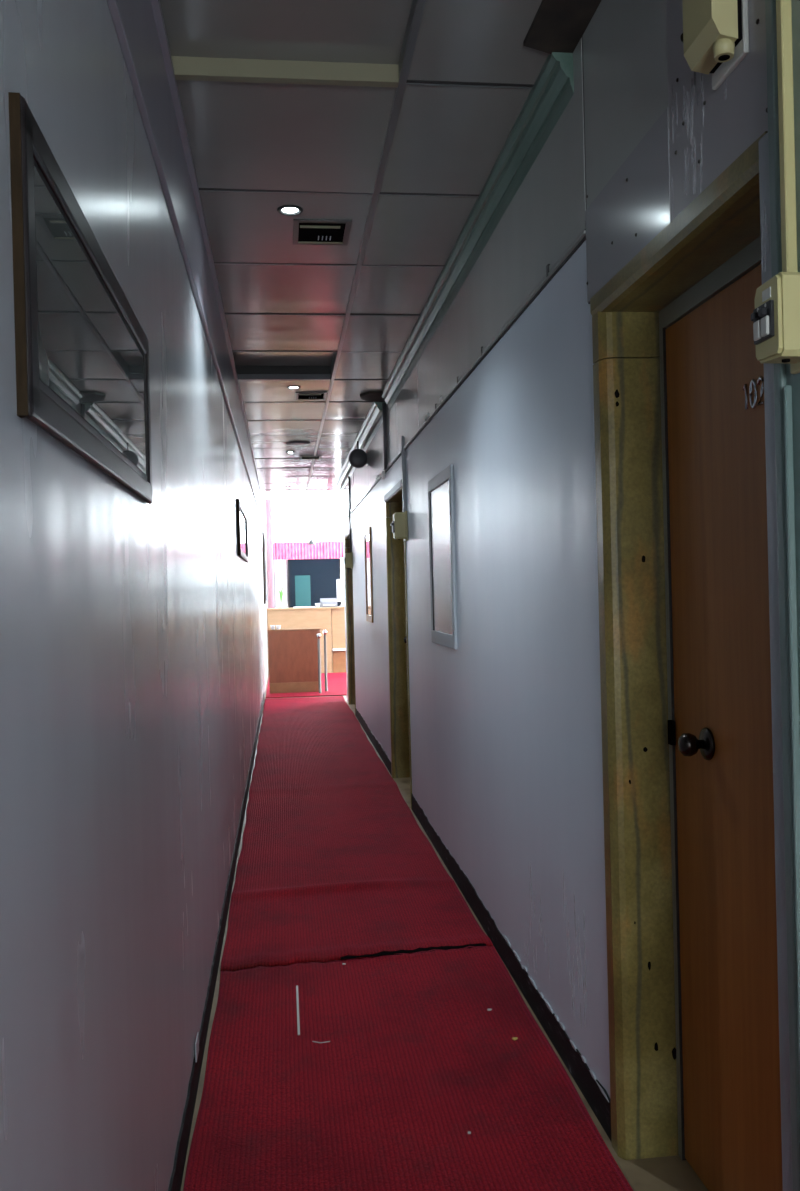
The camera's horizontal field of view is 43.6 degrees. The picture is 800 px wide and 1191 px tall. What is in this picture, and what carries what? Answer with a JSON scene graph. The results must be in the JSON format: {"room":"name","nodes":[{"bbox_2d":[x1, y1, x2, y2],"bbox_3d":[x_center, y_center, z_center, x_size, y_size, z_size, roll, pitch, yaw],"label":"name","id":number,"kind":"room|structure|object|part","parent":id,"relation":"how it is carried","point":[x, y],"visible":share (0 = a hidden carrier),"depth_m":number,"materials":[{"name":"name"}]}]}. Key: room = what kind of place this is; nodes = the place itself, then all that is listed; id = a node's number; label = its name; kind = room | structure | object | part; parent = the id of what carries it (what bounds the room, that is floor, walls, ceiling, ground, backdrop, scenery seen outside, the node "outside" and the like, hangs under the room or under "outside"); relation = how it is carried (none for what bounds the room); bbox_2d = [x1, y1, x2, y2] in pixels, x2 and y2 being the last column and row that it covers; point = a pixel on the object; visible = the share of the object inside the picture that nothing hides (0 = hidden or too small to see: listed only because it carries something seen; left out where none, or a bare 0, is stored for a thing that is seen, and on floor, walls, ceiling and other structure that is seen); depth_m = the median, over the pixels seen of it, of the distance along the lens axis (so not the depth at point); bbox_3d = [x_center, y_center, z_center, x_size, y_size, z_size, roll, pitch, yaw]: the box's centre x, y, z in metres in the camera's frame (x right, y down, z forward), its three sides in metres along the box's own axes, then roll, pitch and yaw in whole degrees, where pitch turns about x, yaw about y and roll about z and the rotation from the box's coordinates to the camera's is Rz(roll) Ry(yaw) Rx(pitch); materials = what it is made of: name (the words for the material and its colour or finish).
{"room":"hotel corridor","nodes":[
{"label":"hotel corridor","id":0,"kind":"room"},
{"bbox_2d":[0,0,268,1190],"bbox_3d":[-1.413,-0.555,8.694,0.230,4.000,23.000,-1,0,-7],"label":"wall","id":1,"kind":"structure","parent":0,"point":[134,669],"depth_m":1.77,"materials":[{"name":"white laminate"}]},
{"bbox_2d":[8,92,152,503],"bbox_3d":[-0.492,-0.383,1.664,0.017,0.365,1.098,-1,0,-7],"label":"wall picture","id":2,"kind":"object","parent":1,"relation":"attached to","point":[82,349],"visible":1,"depth_m":1.37,"materials":[{"name":"black"}]},
{"bbox_2d":[195,1032,198,1062],"bbox_3d":[-0.595,1.324,2.933,0.004,0.055,0.080,-1,0,-7],"label":"metal clip","id":3,"kind":"object","parent":1,"relation":"attached to","point":[197,1036],"visible":1,"depth_m":2.92,"materials":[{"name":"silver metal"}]},
{"bbox_2d":[168,694,263,1190],"bbox_3d":[-0.922,1.391,5.684,0.006,0.112,16.500,-1,0,-7],"label":"baseboard","id":4,"kind":"structure","parent":1,"relation":"attached to","point":[184,1134],"depth_m":3.25,"materials":[{"name":"black paint"}]},
{"bbox_2d":[236,499,247,562],"bbox_3d":[-1.159,-0.455,7.373,0.022,0.380,1.483,-1,0,-7],"label":"wall picture","id":5,"kind":"object","parent":1,"relation":"attached to","point":[242,531],"visible":1,"depth_m":7.14,"materials":[{"name":"black"}]},
{"bbox_2d":[262,532,266,603],"bbox_3d":[-2.163,-0.430,15.954,0.030,1.120,1.003,-1,0,-7],"label":"wall picture","id":6,"kind":"object","parent":1,"relation":"attached to","point":[263,534],"visible":1,"depth_m":15.46,"materials":[{"name":"black"}]},
{"bbox_3d":[-2.161,-0.430,15.956,0.026,1.120,1.000,-1,0,-7],"label":"frame","id":7,"kind":"part","parent":6,"relation":"part of","materials":[{"name":"white"}]},
{"bbox_2d":[265,499,273,607],"bbox_3d":[-2.525,-0.427,19.464,0.120,2.900,0.072,-1,0,-7],"label":"curtain","id":8,"kind":"object","parent":1,"relation":"hanging from","point":[268,502],"visible":0.66,"depth_m":19.46,"materials":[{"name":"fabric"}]},
{"bbox_2d":[273,541,342,559],"bbox_3d":[-1.758,-0.887,19.653,1.660,0.340,0.034,-1,0,-7],"label":"valance","id":9,"kind":"object","parent":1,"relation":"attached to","point":[322,549],"visible":0.86,"depth_m":19.64,"materials":[{"name":"pink fabric"}]},
{"bbox_2d":[265,491,333,607],"bbox_3d":[-0.623,-0.628,20.164,4.500,4.000,0.200,-1,0,-7],"label":"wall","id":10,"kind":"structure","parent":0,"point":[330,492],"depth_m":19.97,"materials":[{"name":"grey paint"}]},
{"bbox_2d":[268,491,329,541],"bbox_3d":[-2.016,-1.603,19.979,1.220,1.220,0.060,-1,0,-7],"label":"window","id":11,"kind":"structure","parent":10,"relation":"in","point":[298,492],"depth_m":19.95,"materials":[{"name":"white glass"}]},
{"bbox_2d":[288,558,341,607],"bbox_3d":[-1.678,0.320,19.834,1.040,2.160,0.212,-1,0,-7],"label":"window","id":12,"kind":"structure","parent":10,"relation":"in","point":[309,580],"depth_m":19.73,"materials":[{"name":"glass"}]},
{"bbox_3d":[-1.913,0.007,19.706,0.300,0.800,0.012,-1,0,-7],"label":"teal panel","id":13,"kind":"part","parent":12,"relation":"part of","materials":[{"name":"teal"}]},
{"bbox_2d":[332,491,334,540],"bbox_3d":[-1.033,-0.437,20.096,0.580,3.600,0.060,-1,0,-7],"label":"window","id":14,"kind":"structure","parent":10,"relation":"in","point":[332,491],"depth_m":20.03,"materials":[{"name":"white glass"}]},
{"bbox_2d":[160,0,548,491],"bbox_3d":[0.666,-2.053,8.885,4.500,1.110,22.900,-1,0,-7],"label":"ceiling","id":15,"kind":"structure","parent":0,"point":[393,118],"depth_m":3.39,"materials":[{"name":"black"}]},
{"bbox_2d":[277,205,302,215],"bbox_3d":[-0.415,-1.456,3.775,0.100,0.018,0.100,-1,0,-7],"label":"recessed light","id":16,"kind":"object","parent":15,"relation":"in","point":[290,209],"visible":1,"depth_m":3.77,"materials":[{"name":"grey"}]},
{"bbox_2d":[287,386,300,389],"bbox_3d":[-0.746,-1.463,7.018,0.100,0.018,0.100,-1,0,-7],"label":"recessed light","id":17,"kind":"object","parent":15,"relation":"in","point":[291,387],"visible":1,"depth_m":7.01,"materials":[{"name":"white"}]},
{"bbox_2d":[286,441,309,445],"bbox_3d":[-0.982,-1.461,9.629,0.236,0.014,0.236,-1,0,-7],"label":"ceiling disc","id":18,"kind":"object","parent":15,"relation":"attached to","point":[293,443],"visible":1,"depth_m":9.57,"materials":[{"name":"grey plastic"}]},
{"bbox_2d":[295,391,326,399],"bbox_3d":[-0.653,-1.464,7.326,0.227,0.017,0.270,-1,0,-7],"label":"ceiling vent","id":19,"kind":"object","parent":15,"relation":"in","point":[320,395],"visible":1,"depth_m":7.31,"materials":[{"name":"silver metal"}]},
{"bbox_2d":[300,455,321,459],"bbox_3d":[-0.952,-1.471,10.644,0.227,0.017,0.270,-1,0,-7],"label":"ceiling vent","id":20,"kind":"object","parent":15,"relation":"in","point":[302,457],"visible":1,"depth_m":10.63,"materials":[{"name":"silver metal"}]},
{"bbox_2d":[308,505,314,544],"bbox_3d":[-1.573,-1.617,17.534,0.120,1.450,0.118,-1,0,-7],"label":"pendant lamp","id":21,"kind":"object","parent":15,"relation":"hanging from","point":[311,542],"visible":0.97,"depth_m":17.51,"materials":[{"name":"grey ceramic"}]},
{"bbox_2d":[293,219,351,245],"bbox_3d":[-0.315,-1.457,4.008,0.227,0.017,0.270,-1,0,-7],"label":"ceiling vent","id":22,"kind":"object","parent":15,"relation":"in","point":[305,231],"visible":1,"depth_m":4.00,"materials":[{"name":"grey metal"}]},
{"bbox_2d":[360,391,384,401],"bbox_3d":[-0.194,-1.470,7.380,0.212,0.020,0.350,-1,0,-7],"label":"board","id":23,"kind":"object","parent":15,"relation":"attached to","point":[374,396],"visible":0.7,"depth_m":7.33,"materials":[{"name":"black"}]},
{"bbox_2d":[523,0,600,53],"bbox_3d":[0.436,-1.466,2.342,0.143,0.012,0.755,-1,0,-7],"label":"board","id":24,"kind":"object","parent":15,"relation":"attached to","point":[557,25],"visible":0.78,"depth_m":2.56,"materials":[{"name":"black"}]},
{"bbox_2d":[180,673,633,1190],"bbox_3d":[0.599,1.454,8.933,4.800,0.120,23.000,-1,0,-7],"label":"floor","id":25,"kind":"structure","parent":0,"point":[602,1132],"depth_m":3.36,"materials":[{"name":"beige stone"}]},
{"bbox_2d":[274,560,287,607],"bbox_3d":[-2.333,0.357,19.763,0.240,2.120,0.100,-1,0,-7],"label":"panel","id":26,"kind":"object","parent":25,"relation":"on","point":[280,565],"visible":0.4,"depth_m":19.71,"materials":[{"name":"white plastic"}]},
{"bbox_2d":[267,606,345,672],"bbox_3d":[-1.201,0.801,18.256,2.405,1.190,0.600,-1,0,-7],"label":"reception desk","id":27,"kind":"object","parent":25,"relation":"on","point":[330,619],"depth_m":17.96,"materials":[{"name":"beige wood"}]},
{"bbox_2d":[278,586,283,607],"bbox_3d":[-2.147,0.028,18.128,0.124,0.404,0.129,-1,0,24],"label":"potted plant","id":28,"kind":"object","parent":27,"relation":"on","point":[281,605],"visible":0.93,"depth_m":18.10,"materials":[{"name":"green plant"}]},
{"bbox_2d":[293,606,314,607],"bbox_3d":[-1.726,0.210,18.032,0.390,0.020,0.220,-1,0,-7],"label":"paper stack","id":29,"kind":"object","parent":27,"relation":"on","point":[305,606],"visible":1,"depth_m":17.93,"materials":[{"name":"white paper"}]},
{"bbox_2d":[267,606,344,609],"bbox_3d":[-1.215,0.221,18.253,2.405,0.030,0.600,-1,0,-7],"label":"countertop","id":30,"kind":"structure","parent":27,"relation":"on","point":[338,607],"depth_m":17.91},
{"bbox_2d":[320,598,336,606],"bbox_3d":[-1.294,0.129,18.158,0.300,0.160,0.310,-1,0,-7],"label":"printer","id":31,"kind":"object","parent":27,"relation":"on","point":[324,602],"visible":0.99,"depth_m":18.04,"materials":[{"name":"grey plastic"}]},
{"bbox_3d":[-0.645,0.582,18.346,1.230,0.720,0.510,-1,0,-7],"label":"panel","id":32,"kind":"part","parent":27,"relation":"part of","materials":[{"name":"beige wood"}]},
{"bbox_3d":[-0.631,1.181,18.354,1.230,0.400,0.500,-1,0,-7],"label":"panel","id":33,"kind":"part","parent":27,"relation":"part of","materials":[{"name":"brown wood"}]},
{"bbox_2d":[336,579,344,606],"bbox_3d":[-1.011,-0.050,18.367,0.300,0.500,0.160,-1,0,-7],"label":"computer monitor","id":34,"kind":"object","parent":27,"relation":"on","point":[340,582],"visible":0.5,"depth_m":18.33,"materials":[{"name":"white plastic"}]},
{"bbox_2d":[266,672,346,697],"bbox_3d":[-0.091,1.374,15.774,3.970,0.012,4.550,-1,0,-7],"label":"carpet","id":35,"kind":"object","parent":25,"relation":"on","point":[336,682],"visible":0.21,"depth_m":14.80,"materials":[{"name":"red carpet"}]},
{"bbox_2d":[267,628,321,692],"bbox_3d":[-1.528,0.954,14.543,0.770,0.935,0.060,-1,0,-7],"label":"desk","id":36,"kind":"object","parent":35,"relation":"on","point":[293,653],"depth_m":14.52,"materials":[{"name":"brown wood"}]},
{"bbox_3d":[-1.540,0.496,14.540,0.770,0.020,0.060,-1,0,-7],"label":"rail","id":37,"kind":"part","parent":36,"relation":"part of","materials":[{"name":"beige wood"}]},
{"bbox_2d":[316,633,320,692],"bbox_3d":[-1.159,0.979,14.364,0.066,0.867,0.065,-1,0,-7],"label":"railing post","id":38,"kind":"object","parent":35,"relation":"on","point":[318,635],"visible":1,"depth_m":14.35,"materials":[{"name":"grey metal"}]},
{"bbox_2d":[323,630,326,690],"bbox_3d":[-1.091,0.957,14.634,0.066,0.907,0.065,-1,0,-7],"label":"railing post","id":39,"kind":"object","parent":35,"relation":"on","point":[324,631],"visible":0.99,"depth_m":14.62,"materials":[{"name":"grey metal"}]},
{"bbox_2d":[220,696,493,971],"bbox_3d":[-0.741,1.413,8.871,1.090,0.032,10.011,-1,0,-7],"label":"carpet runner","id":40,"kind":"object","parent":25,"relation":"on","point":[334,862],"visible":1,"depth_m":5.37,"materials":[{"name":"red carpet"}]},
{"bbox_2d":[340,943,486,958],"bbox_3d":[0.056,1.416,3.986,0.593,0.001,0.055,-1,0,-10],"label":"torn seam","id":41,"kind":"object","parent":40,"relation":"on","point":[382,953],"visible":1,"depth_m":3.98,"materials":[{"name":"black"}]},
{"bbox_2d":[183,946,632,1190],"bbox_3d":[0.213,1.434,0.760,1.091,0.018,6.456,-1,0,-7],"label":"carpet runner","id":42,"kind":"object","parent":25,"relation":"on","point":[415,1060],"depth_m":2.90,"materials":[{"name":"red carpet"}]},
{"bbox_3d":[-0.353,1.430,3.460,0.008,0.003,0.410,-1,0,-7],"label":"pale strip","id":43,"kind":"part","parent":42,"relation":"part of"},
{"bbox_2d":[341,0,767,1096],"bbox_3d":[1.751,-0.619,5.566,3.194,4.000,16.050,-1,0,-7],"label":"wall","id":44,"kind":"structure","parent":0,"point":[505,723],"depth_m":3.20,"materials":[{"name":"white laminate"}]},
{"bbox_2d":[344,552,352,568],"bbox_3d":[-0.607,-0.406,11.668,0.101,0.196,0.138,-1,0,-7],"label":"box","id":45,"kind":"object","parent":44,"relation":"attached to","point":[348,560],"visible":1,"depth_m":11.61,"materials":[{"name":"beige plastic"}]},
{"bbox_2d":[343,530,355,715],"bbox_3d":[-0.535,0.311,12.331,0.200,2.191,1.238,-1,0,-7],"label":"trim","id":46,"kind":"structure","parent":44,"relation":"attached to","point":[348,571],"depth_m":12.86,"materials":[{"name":"brown wood"}]},
{"bbox_2d":[348,476,351,551],"bbox_3d":[-0.586,-0.949,11.660,0.026,0.880,0.040,-1,0,-7],"label":"cable","id":47,"kind":"object","parent":44,"relation":"attached to","point":[348,476],"visible":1,"depth_m":11.65,"materials":[{"name":"black plastic"}]},
{"bbox_2d":[348,441,366,467],"bbox_3d":[-0.391,-1.319,9.344,0.180,0.250,0.045,-1,0,-7],"label":"round fitting","id":48,"kind":"object","parent":44,"relation":"attached to","point":[357,458],"visible":0.95,"depth_m":9.33,"materials":[{"name":"black plastic"}]},
{"bbox_2d":[335,402,385,491],"bbox_3d":[-0.489,-1.425,10.457,0.087,0.122,5.790,-1,0,-7],"label":"trim","id":49,"kind":"structure","parent":44,"relation":"attached to","point":[373,421],"depth_m":8.89,"materials":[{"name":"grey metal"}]},
{"bbox_2d":[364,527,372,622],"bbox_3d":[-0.298,-0.191,9.450,0.018,0.880,0.600,-1,0,-7],"label":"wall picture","id":50,"kind":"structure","parent":44,"relation":"in","point":[367,533],"depth_m":9.45,"materials":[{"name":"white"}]},
{"bbox_3d":[-0.292,-0.194,9.453,0.005,0.755,0.505,-1,0,-7],"label":"pane","id":51,"kind":"part","parent":50,"relation":"part of","materials":[{"name":"pink"}]},
{"bbox_2d":[382,403,387,469],"bbox_3d":[-0.114,-1.202,7.566,0.027,0.500,0.028,-1,0,-7],"label":"cable","id":52,"kind":"object","parent":44,"relation":"attached to","point":[383,404],"visible":1,"depth_m":7.55,"materials":[{"name":"black plastic"}]},
{"bbox_2d":[384,479,411,808],"bbox_3d":[0.066,0.320,7.222,0.200,2.191,1.188,-1,0,-7],"label":"door frame","id":53,"kind":"structure","parent":44,"relation":"attached to","point":[396,567],"depth_m":7.73,"materials":[{"name":"brown wood"}]},
{"bbox_2d":[391,511,407,541],"bbox_3d":[-0.008,-0.452,6.563,0.101,0.196,0.138,-1,0,-7],"label":"box","id":54,"kind":"object","parent":44,"relation":"attached to","point":[399,524],"visible":1,"depth_m":6.50,"materials":[{"name":"beige plastic"}]},
{"bbox_3d":[0.036,-0.454,6.568,0.014,0.196,0.138,-1,0,-7],"label":"plate","id":55,"kind":"part","parent":54,"relation":"part of","materials":[{"name":"beige plastic"}]},
{"bbox_2d":[401,436,406,511],"bbox_3d":[0.025,-0.791,6.546,0.022,0.500,0.032,-1,0,-7],"label":"cable trunking","id":56,"kind":"object","parent":44,"relation":"attached to","point":[402,437],"visible":1,"depth_m":6.53,"materials":[{"name":"grey paint"}]},
{"bbox_2d":[428,464,456,648],"bbox_3d":[0.211,-0.184,5.119,0.018,0.880,0.740,-1,0,-7],"label":"picture frame","id":57,"kind":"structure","parent":44,"relation":"in","point":[440,487],"depth_m":5.08,"materials":[{"name":"silver metal"}]},
{"bbox_3d":[0.217,-0.186,5.122,0.005,0.755,0.645,-1,0,-7],"label":"pane","id":58,"kind":"part","parent":57,"relation":"part of","materials":[{"name":"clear glass"}]},
{"bbox_2d":[382,52,573,409],"bbox_3d":[0.166,-1.417,5.014,0.057,0.122,4.675,-1,0,-7],"label":"trim","id":59,"kind":"structure","parent":44,"relation":"attached to","point":[552,91],"depth_m":3.53,"materials":[{"name":"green metal"}]},
{"bbox_2d":[355,708,610,1140],"bbox_3d":[0.308,1.364,4.670,0.006,0.114,14.200,-1,0,-7],"label":"baseboard","id":60,"kind":"structure","parent":44,"relation":"attached to","point":[595,1094],"depth_m":3.50,"materials":[{"name":"black paint"}]},
{"bbox_2d":[590,131,767,1190],"bbox_3d":[0.665,0.328,2.127,0.200,2.191,0.948,-1,0,-7],"label":"door frame","id":61,"kind":"structure","parent":44,"relation":"attached to","point":[715,241],"depth_m":2.52,"materials":[{"name":"yellow wood"}]},
{"bbox_3d":[0.741,0.351,2.127,0.030,2.133,0.810,-1,0,-7],"label":"metal frame","id":62,"kind":"part","parent":61,"relation":"part of","materials":[{"name":"grey paint"}]},
{"bbox_2d":[680,0,748,89],"bbox_3d":[0.549,-1.097,1.763,0.067,0.350,0.138,-1,0,-7],"label":"meter box","id":63,"kind":"object","parent":44,"relation":"attached to","point":[714,37],"visible":1,"depth_m":1.73,"materials":[{"name":"beige plastic"}]},
{"bbox_3d":[0.578,-1.098,1.763,0.010,0.350,0.130,-1,0,-7],"label":"plate","id":64,"kind":"part","parent":63,"relation":"part of","materials":[{"name":"grey plastic"}]},
{"bbox_2d":[666,264,782,1190],"bbox_3d":[0.725,0.374,2.124,0.123,2.077,0.761,-1,0,-7],"label":"door","id":65,"kind":"structure","parent":44,"relation":"in","point":[716,405],"depth_m":2.22,"materials":[{"name":"brown wood"}]},
{"bbox_3d":[0.672,0.343,2.300,0.059,0.054,0.054,-1,0,-7],"label":"knob","id":66,"kind":"part","parent":65,"relation":"part of","materials":[{"name":"brown metal"}]},
{"bbox_2d":[751,272,799,373],"bbox_3d":[0.581,-0.414,1.514,0.088,0.140,0.092,-1,0,-7],"label":"box","id":67,"kind":"object","parent":44,"relation":"attached to","point":[775,316],"visible":1,"depth_m":1.48,"materials":[{"name":"beige plastic"}]},
{"bbox_3d":[0.619,-0.415,1.518,0.012,0.140,0.092,-1,0,-7],"label":"plate","id":68,"kind":"part","parent":67,"relation":"part of","materials":[{"name":"beige plastic"}]},
{"bbox_2d":[758,0,799,1190],"bbox_3d":[0.628,-0.023,1.577,0.024,2.900,0.185,-1,0,-7],"label":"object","id":69,"kind":"structure","parent":44,"relation":"attached to","point":[781,387],"depth_m":1.61,"materials":[{"name":"grey paint"}]},
{"bbox_2d":[776,0,797,271],"bbox_3d":[0.597,-0.978,1.559,0.018,0.988,0.018,-1,0,-7],"label":"cable trunking","id":70,"kind":"object","parent":44,"relation":"attached to","point":[783,7],"visible":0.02,"depth_m":1.55,"materials":[{"name":"beige plastic"}]}
]}

